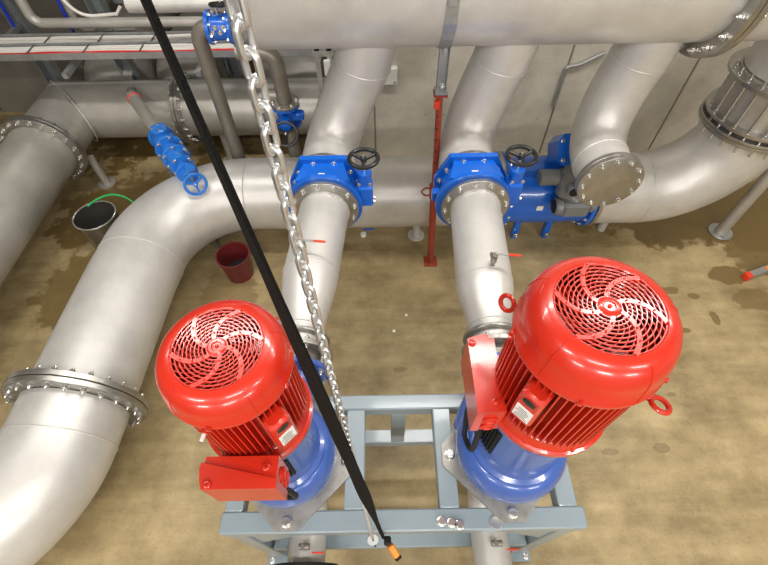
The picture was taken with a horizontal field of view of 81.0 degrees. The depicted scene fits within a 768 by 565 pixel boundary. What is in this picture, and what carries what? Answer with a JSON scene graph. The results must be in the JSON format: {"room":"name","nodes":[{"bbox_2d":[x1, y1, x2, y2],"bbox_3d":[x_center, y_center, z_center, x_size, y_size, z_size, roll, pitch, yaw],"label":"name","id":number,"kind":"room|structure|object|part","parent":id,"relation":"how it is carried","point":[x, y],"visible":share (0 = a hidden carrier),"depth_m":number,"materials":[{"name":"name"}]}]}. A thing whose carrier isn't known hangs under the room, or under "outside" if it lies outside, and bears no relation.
{"room":"mechanical room","nodes":[
{"label":"mechanical room","id":0,"kind":"room"},
{"bbox_2d":[62,0,121,17],"bbox_3d":[-2.225,-2.170,3.255,0.490,0.475,0.024,-1,54,0],"label":"hanging cable","id":1,"kind":"object","parent":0,"point":[116,13],"visible":1,"depth_m":3.42,"materials":[{"name":"white plastic"}]},
{"bbox_2d":[123,0,225,12],"bbox_3d":[-1.326,-2.043,3.281,1.080,0.124,0.124,-1,54,0],"label":"pipe","id":2,"kind":"object","parent":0,"point":[132,6],"visible":0.6,"depth_m":3.24,"materials":[{"name":"silver metal"}]},
{"bbox_2d":[140,0,401,561],"bbox_3d":[-0.057,0.027,0.383,0.225,3.801,0.089,-1,54,0],"label":"cable","id":3,"kind":"object","parent":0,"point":[320,395],"visible":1,"depth_m":0.35,"materials":[{"name":"black rubber"}]},
{"bbox_2d":[0,55,767,564],"bbox_3d":[0.254,0.200,3.683,12.500,0.200,12.000,-1,54,0],"label":"floor","id":4,"kind":"structure","parent":0,"point":[689,485],"depth_m":3.21,"materials":[{"name":"concrete"}]},
{"bbox_2d":[0,0,66,83],"bbox_3d":[-3.260,-2.276,3.425,0.200,3.200,1.000,-1,54,0],"label":"steel post","id":5,"kind":"object","parent":4,"relation":"on","point":[49,69],"visible":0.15,"depth_m":4.08,"materials":[{"name":"metal"}]},
{"bbox_2d":[0,1,15,26],"bbox_3d":[-3.256,-2.583,3.512,0.046,1.181,0.026,-1,54,0],"label":"hanging cable","id":6,"kind":"object","parent":5,"relation":"hanging from","point":[1,4],"visible":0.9,"depth_m":3.88,"materials":[{"name":"blue plastic"}]},
{"bbox_2d":[0,31,247,43],"bbox_3d":[-2.400,-2.011,3.741,4.031,0.050,0.174,-1,54,0],"label":"cable tray","id":7,"kind":"object","parent":5,"relation":"on","point":[172,35],"visible":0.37,"depth_m":3.76,"materials":[{"name":"metal"}]},
{"bbox_2d":[0,0,116,111],"bbox_3d":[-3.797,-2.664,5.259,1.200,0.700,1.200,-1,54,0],"label":"wall","id":8,"kind":"structure","parent":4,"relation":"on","point":[22,83],"depth_m":4.96,"materials":[{"name":"grey concrete"}]},
{"bbox_2d":[0,375,146,564],"bbox_3d":[-1.988,1.175,2.360,1.156,0.842,1.127,-1,54,0],"label":"header bend","id":9,"kind":"object","parent":4,"relation":"on","point":[60,437],"visible":1,"depth_m":2.29,"materials":[{"name":"silver metal"}]},
{"bbox_2d":[72,200,119,248],"bbox_3d":[-2.429,-0.478,3.895,0.350,0.309,0.350,-1,54,0],"label":"bucket","id":10,"kind":"object","parent":4,"relation":"on","point":[93,222],"visible":0.63,"depth_m":3.86,"materials":[{"name":"silver"}]},
{"bbox_2d":[87,194,133,206],"bbox_3d":[-2.273,-0.608,3.960,0.464,0.326,0.197,8,54,6],"label":"garden hose","id":11,"kind":"object","parent":10,"relation":"in","point":[106,195],"visible":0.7,"depth_m":3.88,"materials":[{"name":"green"}]},
{"bbox_2d":[61,0,141,79],"bbox_3d":[-2.500,-2.289,3.425,0.200,3.200,1.000,-1,54,0],"label":"steel post","id":12,"kind":"object","parent":4,"relation":"on","point":[94,6],"visible":0.12,"depth_m":3.96,"materials":[{"name":"metal"}]},
{"bbox_2d":[84,4,180,80],"bbox_3d":[-2.851,-2.991,5.474,0.756,0.716,3.146,-1,54,0],"label":"pipe","id":13,"kind":"object","parent":4,"relation":"on","point":[97,69],"visible":0.23,"depth_m":4.53,"materials":[{"name":"silver metal"}]},
{"bbox_2d":[0,71,325,286],"bbox_3d":[-1.820,-0.408,3.516,3.009,0.828,3.676,-1,54,0],"label":"pipe","id":14,"kind":"object","parent":4,"relation":"on","point":[44,148],"visible":0.8,"depth_m":4.06,"materials":[{"name":"silver metal"}]},
{"bbox_2d":[126,86,219,248],"bbox_3d":[-1.806,-1.018,3.906,0.222,0.925,1.628,-29,59,-19],"label":"valve","id":15,"kind":"object","parent":4,"relation":"on","point":[169,148],"visible":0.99,"depth_m":3.43,"materials":[{"name":"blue metal"}]},
{"bbox_2d":[156,12,227,78],"bbox_3d":[-2.091,-3.004,5.474,0.756,0.716,3.146,-1,54,0],"label":"pipe","id":16,"kind":"object","parent":4,"relation":"on","point":[189,65],"visible":0.17,"depth_m":4.57,"materials":[{"name":"silver metal"}]},
{"bbox_2d":[191,19,245,158],"bbox_3d":[-1.184,-1.179,3.539,0.147,1.684,0.104,-1,54,0],"label":"pipe","id":17,"kind":"object","parent":4,"relation":"on","point":[201,45],"visible":0.59,"depth_m":3.20,"materials":[{"name":"metal"}]},
{"bbox_2d":[203,0,245,44],"bbox_3d":[-0.779,-1.669,2.873,0.700,0.265,0.200,-1,54,0],"label":"valve","id":18,"kind":"object","parent":17,"relation":"attached to","point":[217,26],"visible":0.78,"depth_m":2.83,"materials":[{"name":"metal"}]},
{"bbox_2d":[195,12,244,77],"bbox_3d":[-1.460,-2.307,3.425,0.200,3.200,1.000,-1,54,0],"label":"steel post","id":19,"kind":"object","parent":4,"relation":"on","point":[234,68],"visible":0.12,"depth_m":4.39,"materials":[{"name":"metal"}]},
{"bbox_2d":[215,242,253,283],"bbox_3d":[-1.203,-0.150,3.678,0.270,0.250,0.270,-1,54,0],"label":"plastic bucket","id":20,"kind":"object","parent":4,"relation":"on","point":[234,258],"visible":1,"depth_m":3.66,"materials":[{"name":"red plastic"}]},
{"bbox_2d":[6,151,506,412],"bbox_3d":[-0.620,-0.114,3.279,3.107,0.842,2.045,-1,54,0],"label":"header","id":21,"kind":"object","parent":4,"relation":"on","point":[107,333],"visible":0.66,"depth_m":3.10,"materials":[{"name":"silver metal"}]},
{"bbox_2d":[361,228,373,237],"bbox_3d":[-0.148,-0.441,4.006,0.121,0.040,0.079,-1,54,0],"label":"plug","id":22,"kind":"object","parent":21,"relation":"attached to","point":[363,234],"visible":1,"depth_m":4.00,"materials":[{"name":"plastic"}]},
{"bbox_3d":[0.283,-0.422,4.003,0.150,0.014,0.150,-1,54,0],"label":"foot plate","id":23,"kind":"part","parent":21,"relation":"part of","materials":[{"name":"silver metal"}]},
{"bbox_2d":[257,91,275,157],"bbox_3d":[-0.841,-1.056,3.766,0.245,1.165,0.052,-1,54,0],"label":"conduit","id":24,"kind":"object","parent":4,"relation":"on","point":[272,94],"visible":0.16,"depth_m":3.30,"materials":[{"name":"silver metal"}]},
{"bbox_2d":[234,42,304,156],"bbox_3d":[-0.779,-1.060,3.529,0.380,1.552,0.325,-1,54,0],"label":"pipe","id":25,"kind":"object","parent":4,"relation":"on","point":[285,104],"visible":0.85,"depth_m":3.24,"materials":[{"name":"metal"}]},
{"bbox_2d":[261,56,325,77],"bbox_3d":[-1.011,-3.023,5.474,0.756,0.716,3.146,-1,54,0],"label":"pipe","id":26,"kind":"object","parent":4,"relation":"on","point":[296,66],"visible":0.12,"depth_m":4.44,"materials":[{"name":"silver metal"}]},
{"bbox_2d":[274,501,337,564],"bbox_3d":[-0.365,1.305,2.131,0.300,1.026,0.905,-1,54,0],"label":"pipe","id":27,"kind":"object","parent":4,"relation":"on","point":[303,550],"visible":0.2,"depth_m":2.08,"materials":[{"name":"silver metal"}]},
{"bbox_2d":[311,49,332,91],"bbox_3d":[-0.453,-1.325,3.861,0.160,1.320,0.065,-1,54,0],"label":"wall bracket","id":28,"kind":"object","parent":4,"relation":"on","point":[317,53],"visible":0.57,"depth_m":3.37,"materials":[{"name":"metal"}]},
{"bbox_2d":[219,394,587,564],"bbox_3d":[0.075,1.032,2.310,1.485,1.048,0.629,-1,54,0],"label":"frame","id":29,"kind":"object","parent":4,"relation":"on","point":[448,525],"visible":0.54,"depth_m":1.85,"materials":[{"name":"grey paint"}]},
{"bbox_2d":[155,299,353,531],"bbox_3d":[-0.387,0.406,1.524,0.510,1.075,0.648,-1,54,0],"label":"pump","id":30,"kind":"object","parent":29,"relation":"on","point":[229,370],"visible":0.94,"depth_m":1.12,"materials":[{"name":"metal"}]},
{"bbox_2d":[168,308,263,389],"bbox_3d":[-0.391,0.151,1.054,0.217,0.014,0.216,-1,54,0],"label":"fan grille","id":31,"kind":"object","parent":30,"relation":"attached to","point":[253,379],"depth_m":1.05,"materials":[{"name":"red metal"}]},
{"bbox_3d":[-0.389,0.292,1.248,0.309,0.345,0.308,-1,54,0],"label":"motor","id":32,"kind":"part","parent":30,"relation":"part of","materials":[{"name":"red paint"}]},
{"bbox_3d":[-0.387,0.556,1.254,0.211,0.157,0.068,-1,54,0],"label":"box lid","id":33,"kind":"part","parent":30,"relation":"part of","materials":[{"name":"red paint"}]},
{"bbox_2d":[282,431,294,443],"bbox_3d":[-0.252,0.406,1.184,0.001,0.045,0.039,37,62,24],"label":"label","id":34,"kind":"object","parent":30,"relation":"attached to","point":[287,436],"depth_m":1.18,"materials":[{"name":"grey paper"}]},
{"bbox_3d":[-0.382,0.672,1.772,0.390,0.262,0.390,-1,54,0],"label":"volute casing","id":35,"kind":"part","parent":30,"relation":"part of","materials":[{"name":"blue paint"}]},
{"bbox_3d":[-0.381,0.754,1.884,0.420,0.014,0.420,38,63,25],"label":"plate","id":36,"kind":"part","parent":30,"relation":"part of","materials":[{"name":"metal"}]},
{"bbox_2d":[280,181,358,361],"bbox_3d":[-0.341,-0.030,2.307,0.403,0.422,1.040,-1,54,0],"label":"pipe","id":37,"kind":"object","parent":30,"relation":"attached to","point":[325,210],"visible":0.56,"depth_m":2.29,"materials":[{"name":"silver metal"}]},
{"bbox_3d":[-0.311,-0.199,2.172,0.060,0.007,0.013,5,54,4],"label":"valve lever","id":38,"kind":"part","parent":37,"relation":"part of","materials":[{"name":"red plastic"}]},
{"bbox_2d":[285,147,379,226],"bbox_3d":[-0.299,-0.546,2.652,0.560,0.513,0.210,-1,54,0],"label":"valve","id":39,"kind":"object","parent":37,"relation":"attached to","point":[339,169],"visible":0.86,"depth_m":2.55,"materials":[{"name":"metal"}]},
{"bbox_3d":[-0.588,1.262,2.203,0.070,0.940,0.070,-1,54,0],"label":"leg","id":40,"kind":"part","parent":29,"relation":"part of","materials":[{"name":"grey paint"}]},
{"bbox_3d":[-0.583,1.540,2.587,0.150,0.016,0.150,-1,54,0],"label":"foot plate","id":41,"kind":"part","parent":29,"relation":"part of","materials":[{"name":"grey paint"}]},
{"bbox_3d":[0.070,0.709,2.273,0.070,0.417,0.070,-1,54,0],"label":"leg","id":42,"kind":"part","parent":29,"relation":"part of","materials":[{"name":"grey paint"}]},
{"bbox_3d":[0.081,1.298,2.270,1.250,0.070,0.070,-1,54,0],"label":"rail","id":43,"kind":"part","parent":29,"relation":"part of","materials":[{"name":"grey metal"}]},
{"bbox_3d":[0.073,0.852,2.470,1.250,0.070,0.070,-1,54,0],"label":"rail","id":44,"kind":"part","parent":29,"relation":"part of","materials":[{"name":"grey metal"}]},
{"bbox_2d":[489,515,502,529],"bbox_3d":[0.436,0.932,1.750,0.052,0.004,0.052,-1,54,0],"label":"washer","id":45,"kind":"object","parent":29,"relation":"in","point":[494,523],"depth_m":1.75,"materials":[{"name":"metal"}]},
{"bbox_3d":[0.752,1.517,2.587,0.150,0.016,0.150,-1,54,0],"label":"foot plate","id":46,"kind":"part","parent":29,"relation":"part of","materials":[{"name":"grey paint"}]},
{"bbox_3d":[0.747,1.238,2.203,0.070,0.940,0.070,-1,54,0],"label":"leg","id":47,"kind":"part","parent":29,"relation":"part of","materials":[{"name":"grey paint"}]},
{"bbox_2d":[441,256,682,522],"bbox_3d":[0.492,0.350,1.483,0.510,1.190,0.629,-1,54,0],"label":"pump","id":48,"kind":"object","parent":29,"relation":"on","point":[590,339],"visible":1,"depth_m":1.05,"materials":[{"name":"metal"}]},
{"bbox_3d":[0.289,0.303,1.368,0.066,0.157,0.244,-1,54,0],"label":"box lid","id":49,"kind":"part","parent":48,"relation":"part of","materials":[{"name":"red paint"}]},
{"bbox_2d":[441,178,520,355],"bbox_3d":[0.534,-0.045,2.307,0.392,0.422,1.040,-1,54,0],"label":"pipe","id":50,"kind":"object","parent":48,"relation":"attached to","point":[474,209],"visible":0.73,"depth_m":2.26,"materials":[{"name":"silver metal"}]},
{"bbox_2d":[431,144,538,225],"bbox_3d":[0.562,-0.561,2.652,0.560,0.513,0.210,-1,54,0],"label":"valve","id":51,"kind":"object","parent":50,"relation":"attached to","point":[457,168],"visible":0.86,"depth_m":2.56,"materials":[{"name":"metal"}]},
{"bbox_3d":[0.612,-0.128,2.109,0.060,0.007,0.013,5,54,4],"label":"valve lever","id":52,"kind":"part","parent":50,"relation":"part of","materials":[{"name":"red plastic"}]},
{"bbox_3d":[0.499,0.723,1.895,0.420,0.014,0.420,38,63,25],"label":"plate","id":53,"kind":"part","parent":48,"relation":"part of","materials":[{"name":"metal"}]},
{"bbox_3d":[0.497,0.642,1.783,0.424,0.262,0.424,-1,54,0],"label":"volute casing","id":54,"kind":"part","parent":48,"relation":"part of","materials":[{"name":"blue paint"}]},
{"bbox_2d":[514,407,527,421],"bbox_3d":[0.339,0.324,1.112,0.001,0.045,0.039,-37,62,-23],"label":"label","id":55,"kind":"object","parent":48,"relation":"attached to","point":[521,412],"depth_m":1.11,"materials":[{"name":"grey paper"}]},
{"bbox_3d":[0.490,0.223,1.207,0.340,0.375,0.339,-1,54,0],"label":"motor","id":56,"kind":"part","parent":48,"relation":"part of","materials":[{"name":"red paint"}]},
{"bbox_2d":[553,263,669,355],"bbox_3d":[0.487,0.052,0.972,0.237,0.014,0.238,-1,54,0],"label":"fan grille","id":57,"kind":"object","parent":48,"relation":"attached to","point":[567,343],"depth_m":0.96,"materials":[{"name":"red metal"}]},
{"bbox_2d":[421,89,447,266],"bbox_3d":[0.352,-0.632,3.205,0.178,1.551,0.110,-1,54,0],"label":"prop","id":58,"kind":"object","parent":4,"relation":"on","point":[430,260],"visible":0.8,"depth_m":3.12,"materials":[{"name":"red paint"}]},
{"bbox_3d":[0.304,-0.642,3.182,0.082,0.082,0.012,-1,54,0],"label":"collar handle","id":59,"kind":"part","parent":58,"relation":"part of","materials":[{"name":"red paint"}]},
{"bbox_3d":[0.394,-0.181,3.827,0.110,0.012,0.110,-1,54,0],"label":"plate","id":60,"kind":"part","parent":58,"relation":"part of","materials":[{"name":"red paint"}]},
{"bbox_3d":[0.323,-1.084,2.582,0.080,0.010,0.080,-1,54,0],"label":"head plate","id":61,"kind":"part","parent":58,"relation":"part of","materials":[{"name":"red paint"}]},
{"bbox_2d":[468,491,518,564],"bbox_3d":[0.508,1.282,2.136,0.300,1.026,0.922,-1,54,0],"label":"pipe","id":62,"kind":"object","parent":4,"relation":"on","point":[488,548],"visible":0.1,"depth_m":2.08,"materials":[{"name":"silver metal"}]},
{"bbox_2d":[500,133,598,238],"bbox_3d":[1.279,-0.750,3.572,0.710,1.076,0.729,-1,54,0],"label":"valve","id":63,"kind":"object","parent":4,"relation":"on","point":[548,193],"visible":0.63,"depth_m":3.40,"materials":[{"name":"metal"}]},
{"bbox_3d":[1.202,-0.752,3.213,0.190,0.128,0.128,-1,54,0],"label":"actuator motor","id":64,"kind":"part","parent":63,"relation":"part of","materials":[{"name":"grey metal"}]},
{"bbox_2d":[585,102,767,231],"bbox_3d":[2.306,-0.820,3.606,1.330,1.081,0.710,-1,54,0],"label":"header elbow","id":65,"kind":"object","parent":4,"relation":"on","point":[691,172],"visible":0.55,"depth_m":3.37,"materials":[{"name":"silver metal"}]},
{"bbox_2d":[698,47,767,159],"bbox_3d":[2.609,-1.233,3.044,0.704,0.470,0.704,-1,54,0],"label":"joint","id":66,"kind":"object","parent":65,"relation":"attached to","point":[737,110],"visible":0.91,"depth_m":2.97,"materials":[{"name":"silver metal"}]},
{"bbox_2d":[233,0,767,81],"bbox_3d":[1.063,-1.511,2.348,3.638,1.055,0.880,-1,54,0],"label":"upper manifold","id":67,"kind":"object","parent":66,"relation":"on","point":[706,28],"visible":0.93,"depth_m":2.13,"materials":[{"name":"silver metal"}]},
{"bbox_2d":[302,47,396,162],"bbox_3d":[-0.228,-1.036,2.686,0.671,1.006,0.619,-1,54,0],"label":"riser pipe","id":68,"kind":"object","parent":67,"relation":"attached to","point":[355,79],"visible":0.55,"depth_m":2.63,"materials":[{"name":"silver metal"}]},
{"bbox_2d":[434,0,459,95],"bbox_3d":[0.318,-1.474,2.308,0.078,0.885,0.688,-1,54,0],"label":"hanger","id":69,"kind":"object","parent":67,"relation":"attached to","point":[452,6],"visible":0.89,"depth_m":2.30,"materials":[{"name":"metal"}]},
{"bbox_3d":[0.326,-1.100,2.577,0.075,0.010,0.085,-1,54,0],"label":"strut plate","id":70,"kind":"part","parent":69,"relation":"part of","materials":[{"name":"metal"}]},
{"bbox_2d":[439,45,538,165],"bbox_3d":[0.609,-1.030,2.678,0.496,0.995,0.685,9,55,7],"label":"riser pipe","id":71,"kind":"object","parent":67,"relation":"attached to","point":[492,75],"visible":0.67,"depth_m":2.64,"materials":[{"name":"silver metal"}]},
{"bbox_2d":[569,42,683,206],"bbox_3d":[1.423,-1.023,2.658,0.452,0.972,0.733,6,54,5],"label":"riser pipe","id":72,"kind":"object","parent":67,"relation":"attached to","point":[605,171],"visible":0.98,"depth_m":2.67,"materials":[{"name":"silver metal"}]},
{"bbox_3d":[2.299,-1.301,3.098,0.016,0.470,0.016,-20,56,-13],"label":"tie rod","id":73,"kind":"part","parent":66,"relation":"part of","materials":[{"name":"metal"}]},
{"bbox_3d":[2.287,-1.228,3.044,0.016,0.470,0.016,18,56,13],"label":"tie rod","id":74,"kind":"part","parent":66,"relation":"part of","materials":[{"name":"metal"}]},
{"bbox_3d":[2.301,-1.154,2.991,0.016,0.470,0.016,-20,56,-13],"label":"tie rod","id":75,"kind":"part","parent":66,"relation":"part of","materials":[{"name":"metal"}]},
{"bbox_3d":[2.341,-1.087,2.942,0.016,0.470,0.016,-20,56,-13],"label":"tie rod","id":76,"kind":"part","parent":66,"relation":"part of","materials":[{"name":"metal"}]},
{"bbox_3d":[2.401,-1.033,2.901,0.016,0.470,0.016,-20,56,-13],"label":"tie rod","id":77,"kind":"part","parent":66,"relation":"part of","materials":[{"name":"metal"}]},
{"bbox_3d":[2.479,-0.994,2.872,0.016,0.470,0.016,18,56,13],"label":"tie rod","id":78,"kind":"part","parent":66,"relation":"part of","materials":[{"name":"metal"}]},
{"bbox_2d":[708,169,767,239],"bbox_3d":[2.784,-0.961,3.287,0.580,1.755,0.200,-1,54,0],"label":"support post","id":79,"kind":"object","parent":4,"relation":"on","point":[722,230],"visible":1,"depth_m":3.74,"materials":[{"name":"silver metal"}]},
{"bbox_3d":[2.983,-0.453,3.991,0.200,0.014,0.200,-1,54,0],"label":"foot plate","id":80,"kind":"part","parent":79,"relation":"part of","materials":[{"name":"metal"}]},
{"bbox_2d":[741,265,767,280],"bbox_3d":[3.206,-0.126,3.716,0.565,0.072,0.056,-17,56,-11],"label":"tool","id":81,"kind":"object","parent":4,"relation":"on","point":[746,276],"visible":1,"depth_m":3.66,"materials":[{"name":"metal"}]},
{"bbox_2d":[357,41,754,155],"bbox_3d":[2.909,-2.946,2.906,6.480,4.700,0.500,-1,54,0],"label":"wall","id":82,"kind":"structure","parent":0,"point":[404,111],"depth_m":4.17,"materials":[{"name":"concrete"}]},
{"bbox_2d":[374,106,376,150],"bbox_3d":[-0.106,-2.660,2.799,0.014,4.600,0.006,-1,54,0],"label":"trim","id":83,"kind":"structure","parent":82,"relation":"attached to","point":[374,106],"depth_m":4.36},
{"bbox_2d":[385,65,396,84],"bbox_3d":[0.041,-1.805,3.925,0.150,0.150,0.068,-1,54,0],"label":"junction box","id":84,"kind":"object","parent":82,"relation":"attached to","point":[392,78],"visible":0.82,"depth_m":3.91,"materials":[{"name":"grey"}]},
{"bbox_2d":[539,44,575,153],"bbox_3d":[1.583,-2.689,2.799,0.014,4.600,0.006,-1,54,0],"label":"trim","id":85,"kind":"structure","parent":82,"relation":"attached to","point":[574,44],"depth_m":4.31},
{"bbox_2d":[552,51,605,107],"bbox_3d":[1.720,-1.795,3.993,0.314,0.514,0.030,-1,54,0],"label":"conduit","id":86,"kind":"object","parent":82,"relation":"attached to","point":[594,57],"visible":1,"depth_m":3.88,"materials":[{"name":"metal"}]},
{"bbox_2d":[648,58,700,149],"bbox_3d":[2.703,-2.709,2.799,0.014,4.600,0.006,-1,54,0],"label":"trim","id":87,"kind":"structure","parent":82,"relation":"attached to","point":[699,58],"depth_m":4.21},
{"bbox_3d":[-4.596,-1.156,1.701,0.350,4.700,12.000,-1,54,0],"label":"wall","id":88,"kind":"structure","parent":0,"visible":0},
{"bbox_2d":[0,39,334,60],"bbox_3d":[-2.397,-1.828,3.552,4.031,0.050,0.174,-1,54,0],"label":"cable tray","id":89,"kind":"object","parent":88,"relation":"attached to","point":[129,49],"visible":0.61,"depth_m":3.52,"materials":[{"name":"metal"}]},
{"bbox_3d":[0.203,-2.680,-0.281,12.500,0.200,12.000,-1,54,0],"label":"ceiling","id":90,"kind":"structure","parent":0,"visible":0},
{"bbox_2d":[60,0,138,31],"bbox_3d":[-2.535,-3.358,2.634,0.552,3.642,0.064,-1,54,0],"label":"pipe","id":91,"kind":"object","parent":90,"relation":"hanging from","point":[71,13],"visible":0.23,"depth_m":4.06,"materials":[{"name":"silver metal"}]},
{"bbox_2d":[14,0,202,28],"bbox_3d":[-2.066,-3.171,2.392,1.820,3.480,0.080,-1,54,0],"label":"pipe","id":92,"kind":"object","parent":90,"relation":"hanging from","point":[167,21],"visible":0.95,"depth_m":3.73,"materials":[{"name":"silver metal"}]},
{"bbox_2d":[56,0,75,32],"bbox_3d":[-2.694,-2.512,3.454,0.046,1.181,0.026,-1,54,0],"label":"hanging cable","id":93,"kind":"object","parent":92,"relation":"hanging from","point":[57,1],"visible":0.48,"depth_m":3.77,"materials":[{"name":"blue plastic"}]},
{"bbox_2d":[223,0,378,546],"bbox_3d":[-0.066,-0.025,0.367,0.049,3.925,0.050,-1,54,0],"label":"chain","id":94,"kind":"object","parent":90,"relation":"hanging from","point":[240,21],"visible":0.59,"depth_m":0.28,"materials":[{"name":"metal"}]},
{"bbox_3d":[-0.067,-0.038,0.334,0.012,3.859,0.037,-1,54,0],"label":"chain","id":95,"kind":"part","parent":94,"relation":"part of","materials":[{"name":"silver metal"}]},
{"bbox_3d":[-1.819,-3.913,2.652,1.120,3.055,0.020,-1,54,0],"label":"hanger","id":96,"kind":"object","parent":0,"visible":0},
{"bbox_2d":[112,0,123,3],"bbox_3d":[-1.801,-2.883,4.070,1.350,0.450,0.500,-1,54,0],"label":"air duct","id":97,"kind":"object","parent":96,"relation":"hanging from","point":[114,1],"visible":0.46,"depth_m":4.09,"materials":[{"name":"metal"}]}
]}

